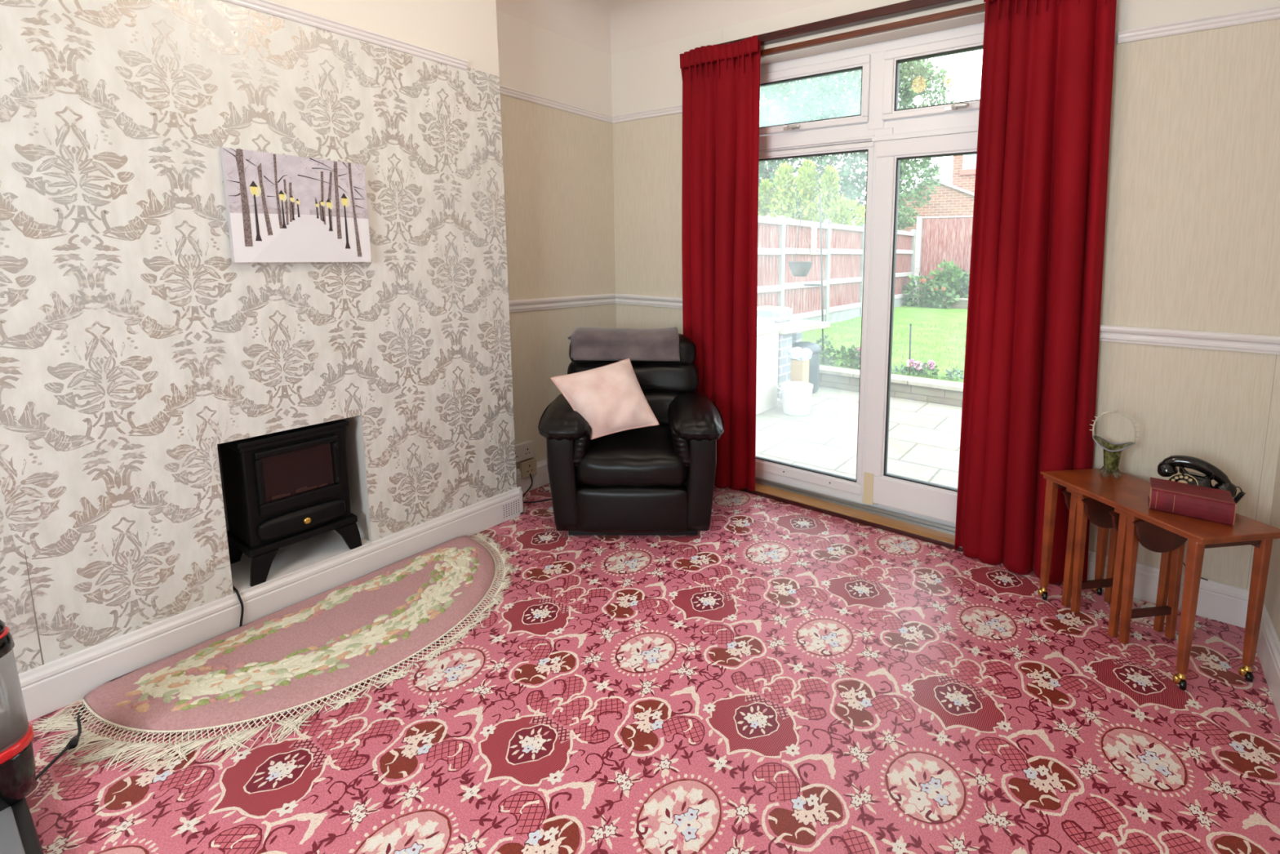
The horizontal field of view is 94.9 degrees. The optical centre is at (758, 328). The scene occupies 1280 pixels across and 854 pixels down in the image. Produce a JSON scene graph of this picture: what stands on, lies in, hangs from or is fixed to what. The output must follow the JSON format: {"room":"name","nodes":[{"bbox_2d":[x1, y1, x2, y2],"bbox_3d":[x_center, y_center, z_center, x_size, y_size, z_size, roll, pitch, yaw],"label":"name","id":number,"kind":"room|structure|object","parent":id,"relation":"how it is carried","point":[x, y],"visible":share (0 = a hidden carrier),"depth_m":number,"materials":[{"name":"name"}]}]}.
{"room":"living room","nodes":[
{"label":"living room","id":0,"kind":"room"},
{"bbox_2d":[0,0,516,674],"bbox_3d":[-2.444,-0.254,1.601,0.902,2.650,3.251,5,9,32],"label":"wall","id":1,"kind":"structure","parent":0,"point":[134,346],"depth_m":1.84,"materials":[{"name":"beige paper"}]},
{"bbox_2d":[0,458,549,721],"bbox_3d":[-1.662,0.991,1.842,0.800,0.139,4.046,5,9,32],"label":"baseboard","id":2,"kind":"structure","parent":1,"relation":"attached to","point":[46,688],"depth_m":1.94,"materials":[{"name":"white wood"}]},
{"bbox_2d":[220,146,371,262],"bbox_3d":[-1.607,-0.416,2.030,0.029,0.364,0.404,5,9,32],"label":"print","id":3,"kind":"object","parent":1,"relation":"attached to","point":[280,207],"visible":1,"depth_m":2.00,"materials":[{"name":"grey"}]},
{"bbox_2d":[230,529,372,595],"bbox_3d":[-1.835,0.870,2.243,0.402,0.008,0.426,5,9,32],"label":"hearth","id":4,"kind":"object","parent":1,"relation":"attached to","point":[291,559],"depth_m":2.19,"materials":[{"name":"white"}]},
{"bbox_2d":[222,0,468,70],"bbox_3d":[-2.062,-0.987,1.234,0.024,0.040,2.992,5,9,32],"label":"trim","id":5,"kind":"structure","parent":1,"relation":"attached to","point":[268,6],"depth_m":2.10,"materials":[{"name":"white"}]},
{"bbox_2d":[497,496,523,522],"bbox_3d":[-1.220,0.887,2.829,0.002,0.082,0.138,5,9,32],"label":"air vent","id":6,"kind":"object","parent":1,"relation":"attached to","point":[512,508],"visible":1,"depth_m":2.83,"materials":[{"name":"white plastic"}]},
{"bbox_2d":[496,9,616,469],"bbox_3d":[-1.154,-0.452,3.284,0.100,2.650,0.996,5,9,32],"label":"wall","id":7,"kind":"structure","parent":0,"point":[557,164],"depth_m":3.19,"materials":[{"name":"beige paint"}]},
{"bbox_2d":[515,440,533,462],"bbox_3d":[-1.290,0.667,3.103,0.036,0.092,0.157,5,9,32],"label":"wall socket","id":8,"kind":"object","parent":7,"relation":"attached to","point":[524,450],"visible":0.67,"depth_m":3.11,"materials":[{"name":"beige plastic"}]},
{"bbox_2d":[518,457,537,478],"bbox_3d":[-1.266,0.765,3.156,0.036,0.090,0.091,5,9,32],"label":"wall socket","id":9,"kind":"object","parent":7,"relation":"attached to","point":[528,466],"visible":0.99,"depth_m":3.14,"materials":[{"name":"beige plastic"}]},
{"bbox_2d":[499,84,682,123],"bbox_3d":[-0.783,-1.185,2.900,0.820,0.040,0.896,5,9,32],"label":"trim","id":10,"kind":"structure","parent":7,"relation":"attached to","point":[505,91],"depth_m":3.23,"materials":[{"name":"white"}]},
{"bbox_2d":[508,293,682,312],"bbox_3d":[-0.796,-0.112,3.036,0.820,0.063,0.896,5,9,32],"label":"trim","id":11,"kind":"structure","parent":7,"relation":"attached to","point":[527,304],"depth_m":3.37,"materials":[{"name":"white wood"}]},
{"bbox_2d":[25,483,1279,853],"bbox_3d":[-0.661,1.228,1.216,3.392,0.151,4.223,5,9,32],"label":"floor","id":12,"kind":"structure","parent":0,"point":[777,677],"depth_m":1.59,"materials":[{"name":"pink carpet"}]},
{"bbox_2d":[0,619,85,853],"bbox_3d":[-1.762,0.895,1.243,0.777,0.477,0.320,8,10,44],"label":"vacuum cleaner","id":13,"kind":"object","parent":12,"relation":"on","point":[18,832],"visible":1,"depth_m":1.29,"materials":[{"name":"black"}]},
{"bbox_2d":[30,532,513,771],"bbox_3d":[-1.372,1.031,1.953,0.679,0.035,1.335,5,9,32],"label":"rug","id":14,"kind":"object","parent":12,"relation":"on","point":[335,641],"visible":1,"depth_m":1.80,"materials":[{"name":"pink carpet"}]},
{"bbox_2d":[219,418,362,626],"bbox_3d":[-1.782,0.693,2.139,0.310,0.648,0.437,5,9,32],"label":"electric stove","id":15,"kind":"object","parent":12,"relation":"on","point":[286,487],"visible":0.9,"depth_m":2.08,"materials":[{"name":"black metal"}]},
{"bbox_2d":[523,473,551,502],"bbox_3d":[-1.136,0.857,3.062,0.290,0.114,0.143,3,7,14],"label":"power cable","id":16,"kind":"object","parent":12,"relation":"on","point":[528,489],"visible":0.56,"depth_m":3.06,"materials":[{"name":"black plastic"}]},
{"bbox_2d":[537,333,724,535],"bbox_3d":[-0.618,0.493,2.884,0.905,0.890,0.695,1,7,-1],"label":"recliner armchair","id":17,"kind":"object","parent":12,"relation":"on","point":[656,480],"visible":0.77,"depth_m":2.61,"materials":[{"name":"black leather"}]},
{"bbox_2d":[551,358,658,439],"bbox_3d":[-0.722,0.333,2.697,0.448,0.328,0.257,-3,8,-28],"label":"cushion","id":18,"kind":"object","parent":17,"relation":"on","point":[611,397],"visible":0.96,"depth_m":2.65,"materials":[{"name":"pink fabric"}]},
{"bbox_2d":[567,326,679,360],"bbox_3d":[-0.702,0.074,3.052,0.586,0.163,0.222,1,7,-1],"label":"throw blanket","id":19,"kind":"object","parent":17,"relation":"on","point":[595,344],"visible":1,"depth_m":2.96,"materials":[{"name":"fabric"}]},
{"bbox_2d":[568,333,696,364],"bbox_3d":[-0.673,0.116,3.080,0.681,0.193,0.207,1,7,-1],"label":"cushion","id":20,"kind":"object","parent":17,"relation":"on","point":[687,348],"depth_m":3.00,"materials":[{"name":"leather"}]},
{"bbox_2d":[567,361,698,393],"bbox_3d":[-0.665,0.250,3.049,0.696,0.217,0.174,1,7,-1],"label":"cushion","id":21,"kind":"object","parent":17,"relation":"on","point":[653,377],"depth_m":2.99,"materials":[{"name":"leather"}]},
{"bbox_2d":[1061,487,1117,613],"bbox_3d":[1.260,0.822,2.148,0.266,0.464,0.089,0,7,-9],"label":"table","id":22,"kind":"object","parent":12,"relation":"on","point":[1081,507],"visible":0.54,"depth_m":2.13,"materials":[{"name":"brown wood"}]},
{"bbox_2d":[1107,507,1187,644],"bbox_3d":[1.333,0.845,1.979,0.266,0.464,0.089,0,7,-9],"label":"table","id":23,"kind":"object","parent":12,"relation":"on","point":[1131,530],"visible":0.71,"depth_m":1.97,"materials":[{"name":"brown wood"}]},
{"bbox_2d":[1037,468,1279,690],"bbox_3d":[1.321,0.825,1.983,0.289,0.504,0.633,-2,8,-23],"label":"coffee table","id":24,"kind":"object","parent":12,"relation":"on","point":[1129,494],"visible":0.87,"depth_m":1.78,"materials":[{"name":"brown wood"}]},
{"bbox_2d":[1088,408,1139,478],"bbox_3d":[1.313,0.422,2.135,0.128,0.252,0.122,0,7,-5],"label":"ornament","id":25,"kind":"object","parent":24,"relation":"on","point":[1112,451],"visible":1,"depth_m":2.13,"materials":[{"name":"grey"}]},
{"bbox_2d":[1147,476,1235,526],"bbox_3d":[1.379,0.552,1.844,0.214,0.074,0.124,5,9,32],"label":"book","id":26,"kind":"object","parent":24,"relation":"on","point":[1199,502],"visible":1,"depth_m":1.81,"materials":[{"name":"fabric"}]},
{"bbox_2d":[1156,454,1245,503],"bbox_3d":[1.472,0.509,1.920,0.239,0.143,0.133,5,9,32],"label":"telephone","id":27,"kind":"object","parent":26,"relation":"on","point":[1167,467],"visible":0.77,"depth_m":1.92,"materials":[{"name":"black plastic"}]},
{"bbox_2d":[495,0,833,55],"bbox_3d":[-0.559,-1.450,0.964,3.372,0.270,4.446,5,9,32],"label":"ceiling","id":28,"kind":"structure","parent":0,"point":[611,27],"depth_m":3.11,"materials":[{"name":"beige paint"}]},
{"bbox_2d":[611,0,1279,589],"bbox_3d":[0.531,-0.379,2.873,3.392,2.650,0.311,5,9,32],"label":"wall","id":29,"kind":"structure","parent":0,"point":[1192,233],"depth_m":2.09,"materials":[{"name":"beige paint"}]},
{"bbox_2d":[715,0,970,45],"bbox_3d":[0.515,-1.388,2.551,1.970,0.039,0.045,5,9,32],"label":"rail","id":30,"kind":"object","parent":29,"relation":"attached to","point":[909,6],"visible":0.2,"depth_m":2.59,"materials":[{"name":"brown wood"}]},
{"bbox_2d":[680,35,760,490],"bbox_3d":[-0.216,-0.289,3.098,0.496,2.344,0.104,5,9,32],"label":"curtain","id":31,"kind":"object","parent":30,"relation":"hanging from","point":[721,83],"visible":0.88,"depth_m":3.06,"materials":[{"name":"fabric"}]},
{"bbox_2d":[954,0,1116,583],"bbox_3d":[1.098,-0.161,2.279,0.516,2.374,0.106,5,9,32],"label":"curtain","id":32,"kind":"object","parent":30,"relation":"hanging from","point":[1034,307],"visible":0.95,"depth_m":2.26,"materials":[{"name":"fabric"}]},
{"bbox_2d":[755,22,984,535],"bbox_3d":[0.578,-0.187,2.798,1.740,2.290,0.112,5,9,32],"label":"door","id":33,"kind":"structure","parent":29,"relation":"in","point":[890,135],"depth_m":2.76,"materials":[{"name":"white plastic"}]},
{"bbox_2d":[759,54,871,136],"bbox_3d":[0.209,-1.156,2.904,0.735,0.305,0.086,5,9,32],"label":"window","id":34,"kind":"structure","parent":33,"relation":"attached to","point":[848,63],"depth_m":2.83,"materials":[{"name":"plastic"}]},
{"bbox_2d":[881,33,983,121],"bbox_3d":[0.921,-1.091,2.455,0.817,0.305,0.086,5,9,32],"label":"window","id":35,"kind":"structure","parent":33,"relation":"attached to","point":[891,56],"depth_m":2.58,"materials":[{"name":"plastic"}]},
{"bbox_2d":[760,3,985,57],"bbox_3d":[0.534,-1.330,2.561,1.860,0.027,0.020,5,9,32],"label":"trim","id":36,"kind":"structure","parent":29,"relation":"attached to","point":[977,8],"depth_m":2.55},
{"bbox_2d":[728,483,1033,570],"bbox_3d":[0.520,0.944,2.873,1.736,0.023,0.092,5,9,32],"label":"trim","id":37,"kind":"structure","parent":29,"relation":"attached to","point":[927,535],"depth_m":2.87,"materials":[{"name":"brown wood"}]},
{"bbox_2d":[1086,550,1249,627],"bbox_3d":[1.516,0.984,2.208,0.612,0.139,0.020,5,9,32],"label":"baseboard","id":38,"kind":"structure","parent":29,"relation":"attached to","point":[1217,601],"depth_m":2.12,"materials":[{"name":"white wood"}]},
{"bbox_2d":[1099,324,1279,354],"bbox_3d":[0.460,0.239,0.394,0.582,0.063,4.046,5,9,32],"label":"trim","id":39,"kind":"structure","parent":29,"relation":"attached to","point":[1251,343],"depth_m":2.06,"materials":[{"name":"white wood"}]},
{"bbox_2d":[1117,4,1279,44],"bbox_3d":[0.473,-0.835,0.257,0.582,0.040,4.046,5,9,32],"label":"trim","id":40,"kind":"structure","parent":29,"relation":"attached to","point":[1273,12],"depth_m":1.97,"materials":[{"name":"white"}]},
{"bbox_2d":[1263,444,1279,640],"bbox_3d":[0.805,-0.043,0.258,0.100,2.650,4.446,5,9,32],"label":"wall","id":41,"kind":"structure","parent":0,"point":[1272,597],"depth_m":1.92,"materials":[{"name":"beige paint"}]},
{"bbox_2d":[1256,602,1279,720],"bbox_3d":[0.685,1.208,0.365,0.020,0.139,4.046,5,9,32],"label":"baseboard","id":42,"kind":"structure","parent":41,"relation":"attached to","point":[1268,649],"depth_m":1.80,"materials":[{"name":"white"}]},
{"label":"outside","id":43,"kind":"structure","parent":0,"visible":0},
{"bbox_3d":[2.955,-0.940,20.528,36.000,0.570,25.600,5,9,32],"label":"land","id":44,"kind":"object","parent":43,"visible":0},
{"bbox_2d":[760,70,862,216],"bbox_3d":[0.407,-6.315,23.066,8.490,9.462,3.136,5,9,32],"label":"tree","id":45,"kind":"object","parent":44,"relation":"on","point":[825,82],"visible":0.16,"depth_m":21.09,"materials":[{"name":"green plant"}]},
{"bbox_2d":[758,159,865,226],"bbox_3d":[0.903,-1.817,12.010,2.810,3.308,0.997,4,8,26],"label":"tree","id":46,"kind":"object","parent":44,"relation":"on","point":[806,180],"visible":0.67,"depth_m":11.66,"materials":[{"name":"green plant"}]},
{"bbox_2d":[758,77,867,221],"bbox_3d":[0.152,-4.523,17.762,7.061,7.188,3.203,5,9,32],"label":"tree","id":47,"kind":"object","parent":44,"relation":"on","point":[847,190],"visible":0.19,"depth_m":16.68,"materials":[{"name":"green plant"}]},
{"bbox_2d":[834,58,957,211],"bbox_3d":[3.949,-4.550,17.392,3.692,7.442,2.142,5,9,32],"label":"tree","id":48,"kind":"object","parent":44,"relation":"on","point":[919,75],"visible":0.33,"depth_m":16.65,"materials":[{"name":"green plant"}]},
{"bbox_2d":[897,205,919,231],"bbox_3d":[3.785,-1.932,15.570,1.074,2.701,0.752,5,9,32],"label":"bush","id":49,"kind":"object","parent":44,"relation":"on","point":[901,214],"visible":0.49,"depth_m":15.28,"materials":[{"name":"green plant"}]},
{"bbox_2d":[864,154,976,262],"bbox_3d":[9.091,-4.712,21.531,9.300,6.750,4.580,5,9,32],"label":"brick house","id":50,"kind":"structure","parent":44,"relation":"on","point":[957,198],"depth_m":20.74,"materials":[{"name":"brown brick"}]},
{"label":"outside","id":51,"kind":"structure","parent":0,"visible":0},
{"bbox_2d":[802,302,967,382],"bbox_3d":[5.511,0.287,8.952,9.000,0.417,9.100,5,9,32],"label":"lawn","id":52,"kind":"structure","parent":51,"point":[935,314],"depth_m":9.10,"materials":[{"name":"green plant"}]},
{"bbox_2d":[756,215,782,306],"bbox_3d":[-0.083,-0.667,8.204,0.068,1.858,1.492,5,9,32],"label":"fence","id":53,"kind":"object","parent":52,"relation":"on","point":[768,228],"visible":0.3,"depth_m":8.51,"materials":[{"name":"wood"}]},
{"bbox_2d":[777,215,786,306],"bbox_3d":[0.335,-0.764,8.860,0.100,1.900,0.100,5,9,32],"label":"fence post","id":54,"kind":"object","parent":52,"relation":"on","point":[782,227],"visible":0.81,"depth_m":8.79,"materials":[{"name":"concrete"}]},
{"bbox_2d":[784,217,828,321],"bbox_3d":[0.771,-0.843,9.534,0.068,1.847,1.512,5,9,32],"label":"fence","id":55,"kind":"object","parent":52,"relation":"on","point":[805,301],"visible":0.72,"depth_m":9.49,"materials":[{"name":"wood"}]},
{"bbox_2d":[800,193,831,364],"bbox_3d":[0.652,-0.565,6.753,0.359,1.985,0.209,2,7,8],"label":"pole","id":56,"kind":"object","parent":52,"relation":"on","point":[820,194],"visible":1,"depth_m":6.67,"materials":[{"name":"grey metal"}]},
{"bbox_2d":[787,215,813,276],"bbox_3d":[0.491,-0.966,6.761,0.304,0.709,0.304,5,9,32],"label":"hanging basket","id":57,"kind":"object","parent":56,"relation":"hanging from","point":[798,268],"visible":1,"depth_m":6.71,"materials":[{"name":"grey plastic"}]},
{"bbox_2d":[787,261,813,276],"bbox_3d":[0.487,-0.700,6.795,0.304,0.172,0.304,5,9,32],"label":"bowl","id":58,"kind":"object","parent":57,"relation":"on","point":[798,268],"depth_m":6.70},
{"bbox_2d":[803,283,821,285],"bbox_3d":[0.627,-0.508,6.764,0.210,0.018,0.210,5,9,32],"label":"tray","id":59,"kind":"object","parent":56,"relation":"on","point":[809,284],"depth_m":6.70,"materials":[{"name":"grey"}]},
{"bbox_2d":[809,213,819,254],"bbox_3d":[0.641,-1.097,6.661,0.112,0.482,0.071,5,9,32],"label":"bird feeder","id":60,"kind":"object","parent":56,"relation":"hanging from","point":[814,228],"visible":1,"depth_m":6.65,"materials":[{"name":"grey plastic"}]},
{"bbox_2d":[815,333,835,365],"bbox_3d":[0.797,0.273,6.840,0.236,0.411,0.347,-1,7,-12],"label":"plant","id":61,"kind":"object","parent":52,"relation":"on","point":[831,358],"visible":0.84,"depth_m":6.82,"materials":[{"name":"green plant"}]},
{"bbox_2d":[823,218,831,321],"bbox_3d":[1.194,-0.944,10.198,0.100,1.940,0.100,5,9,32],"label":"fence post","id":62,"kind":"object","parent":52,"relation":"on","point":[828,240],"visible":0.7,"depth_m":10.14,"materials":[{"name":"concrete"}]},
{"bbox_2d":[828,222,863,323],"bbox_3d":[1.629,-1.021,10.872,0.068,1.835,1.512,5,9,32],"label":"fence","id":63,"kind":"object","parent":52,"relation":"on","point":[846,251],"visible":0.8,"depth_m":10.85,"materials":[{"name":"wood"}]},
{"bbox_2d":[832,344,860,367],"bbox_3d":[1.110,0.337,6.615,0.548,0.301,0.342,5,9,32],"label":"plant","id":64,"kind":"object","parent":52,"relation":"on","point":[853,353],"visible":0.61,"depth_m":6.60,"materials":[{"name":"green plant"}]},
{"bbox_2d":[858,223,865,316],"bbox_3d":[2.052,-1.104,11.539,0.100,1.940,0.100,5,9,32],"label":"fence post","id":65,"kind":"object","parent":52,"relation":"on","point":[861,224],"visible":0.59,"depth_m":11.47,"materials":[{"name":"concrete"}]},
{"bbox_2d":[893,230,914,307],"bbox_3d":[3.347,-1.375,13.549,0.068,1.813,1.512,5,9,32],"label":"fence","id":66,"kind":"object","parent":52,"relation":"on","point":[904,243],"visible":0.65,"depth_m":13.61,"materials":[{"name":"wood"}]},
{"bbox_2d":[908,323,911,374],"bbox_3d":[1.637,0.229,6.241,0.031,0.561,0.022,5,9,32],"label":"stake","id":67,"kind":"object","parent":52,"relation":"on","point":[910,324],"visible":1,"depth_m":6.22,"materials":[{"name":"grey metal"}]},
{"bbox_2d":[910,228,915,301],"bbox_3d":[3.770,-1.444,14.217,0.100,1.980,0.100,5,9,32],"label":"fence post","id":68,"kind":"object","parent":52,"relation":"on","point":[913,237],"visible":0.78,"depth_m":14.13,"materials":[{"name":"concrete"}]},
{"bbox_2d":[906,359,940,377],"bbox_3d":[1.773,0.433,6.212,0.361,0.212,0.204,4,8,21],"label":"plant","id":69,"kind":"object","parent":52,"relation":"on","point":[914,366],"visible":0.96,"depth_m":6.18,"materials":[{"name":"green plant"}]},
{"bbox_2d":[891,364,964,379],"bbox_3d":[1.793,0.461,6.184,0.810,0.158,0.200,5,9,32],"label":"plant","id":70,"kind":"object","parent":52,"relation":"on","point":[949,374],"visible":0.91,"depth_m":6.07,"materials":[{"name":"green plant"}]},
{"bbox_2d":[901,272,959,309],"bbox_3d":[3.994,-0.823,13.534,1.428,0.967,0.811,5,9,32],"label":"plant","id":71,"kind":"object","parent":52,"relation":"on","point":[932,291],"visible":0.94,"depth_m":13.42,"materials":[{"name":"green plant"}]},
{"bbox_2d":[912,215,973,302],"bbox_3d":[6.117,-1.509,13.417,5.000,2.270,0.130,5,9,32],"label":"fence","id":72,"kind":"object","parent":52,"relation":"on","point":[948,237],"visible":0.2,"depth_m":14.34,"materials":[{"name":"brown wood"}]},
{"bbox_2d":[931,297,968,309],"bbox_3d":[6.131,-0.478,12.820,4.380,0.275,1.060,5,9,32],"label":"raised bed","id":73,"kind":"object","parent":52,"relation":"on","point":[962,303],"visible":0.05,"depth_m":13.21,"materials":[{"name":"concrete"}]},
{"bbox_2d":[929,258,968,297],"bbox_3d":[4.533,-1.081,13.642,1.025,1.130,0.774,5,9,32],"label":"plant","id":74,"kind":"object","parent":73,"relation":"on","point":[953,276],"visible":0.67,"depth_m":13.51,"materials":[{"name":"green plant"}]},
{"bbox_2d":[951,269,969,297],"bbox_3d":[4.935,-0.964,13.535,0.812,0.932,0.659,5,9,32],"label":"plant","id":75,"kind":"object","parent":73,"relation":"in","point":[966,273],"visible":0.27,"depth_m":13.42,"materials":[{"name":"green plant"}]},
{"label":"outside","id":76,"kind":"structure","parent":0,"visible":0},
{"bbox_2d":[755,386,962,488],"bbox_3d":[1.059,0.944,4.614,11.000,0.100,2.920,5,9,32],"label":"patio","id":77,"kind":"structure","parent":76,"point":[924,437],"depth_m":4.67,"materials":[{"name":"beige stone"}]},
{"bbox_2d":[755,319,782,414],"bbox_3d":[-0.124,0.345,5.476,0.535,0.842,0.445,5,9,32],"label":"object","id":78,"kind":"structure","parent":77,"relation":"on","point":[767,331],"depth_m":5.36,"materials":[{"name":"beige"}]},
{"bbox_2d":[777,381,813,415],"bbox_3d":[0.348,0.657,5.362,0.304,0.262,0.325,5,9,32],"label":"plastic bucket","id":79,"kind":"object","parent":77,"relation":"on","point":[797,396],"visible":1,"depth_m":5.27,"materials":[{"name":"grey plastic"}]},
{"bbox_2d":[790,359,808,382],"bbox_3d":[0.398,0.527,5.626,0.135,0.455,0.130,5,9,32],"label":"cardboard box","id":80,"kind":"object","parent":79,"relation":"in","point":[799,369],"visible":0.34,"depth_m":5.56,"materials":[{"name":"brown"}]},
{"bbox_2d":[787,346,813,360],"bbox_3d":[0.400,0.237,5.586,0.231,0.129,0.202,5,9,32],"label":"bag","id":81,"kind":"object","parent":80,"relation":"on","point":[799,353],"visible":1,"depth_m":5.51,"materials":[{"name":"plastic"}]},
{"bbox_2d":[773,319,830,398],"bbox_3d":[0.255,0.308,6.228,0.728,0.735,0.810,5,9,32],"label":"bench","id":82,"kind":"object","parent":77,"relation":"on","point":[791,332],"visible":0.41,"depth_m":5.97,"materials":[{"name":"stone"}]},
{"bbox_2d":[756,305,792,322],"bbox_3d":[0.141,-0.160,6.383,0.360,0.149,0.320,5,9,32],"label":"brick planter","id":83,"kind":"object","parent":82,"relation":"on","point":[777,313],"visible":0.77,"depth_m":6.25,"materials":[{"name":"white brick"}]},
{"bbox_2d":[791,341,821,393],"bbox_3d":[0.495,0.415,6.201,0.340,0.535,0.340,5,9,32],"label":"bin","id":84,"kind":"object","parent":77,"relation":"on","point":[814,362],"visible":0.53,"depth_m":6.08,"materials":[{"name":"grey plastic"}]},
{"bbox_2d":[818,364,963,406],"bbox_3d":[3.354,0.786,4.891,6.594,0.200,0.240,5,9,32],"label":"wall","id":85,"kind":"structure","parent":77,"relation":"on","point":[920,388],"depth_m":5.94,"materials":[{"name":"stone"}]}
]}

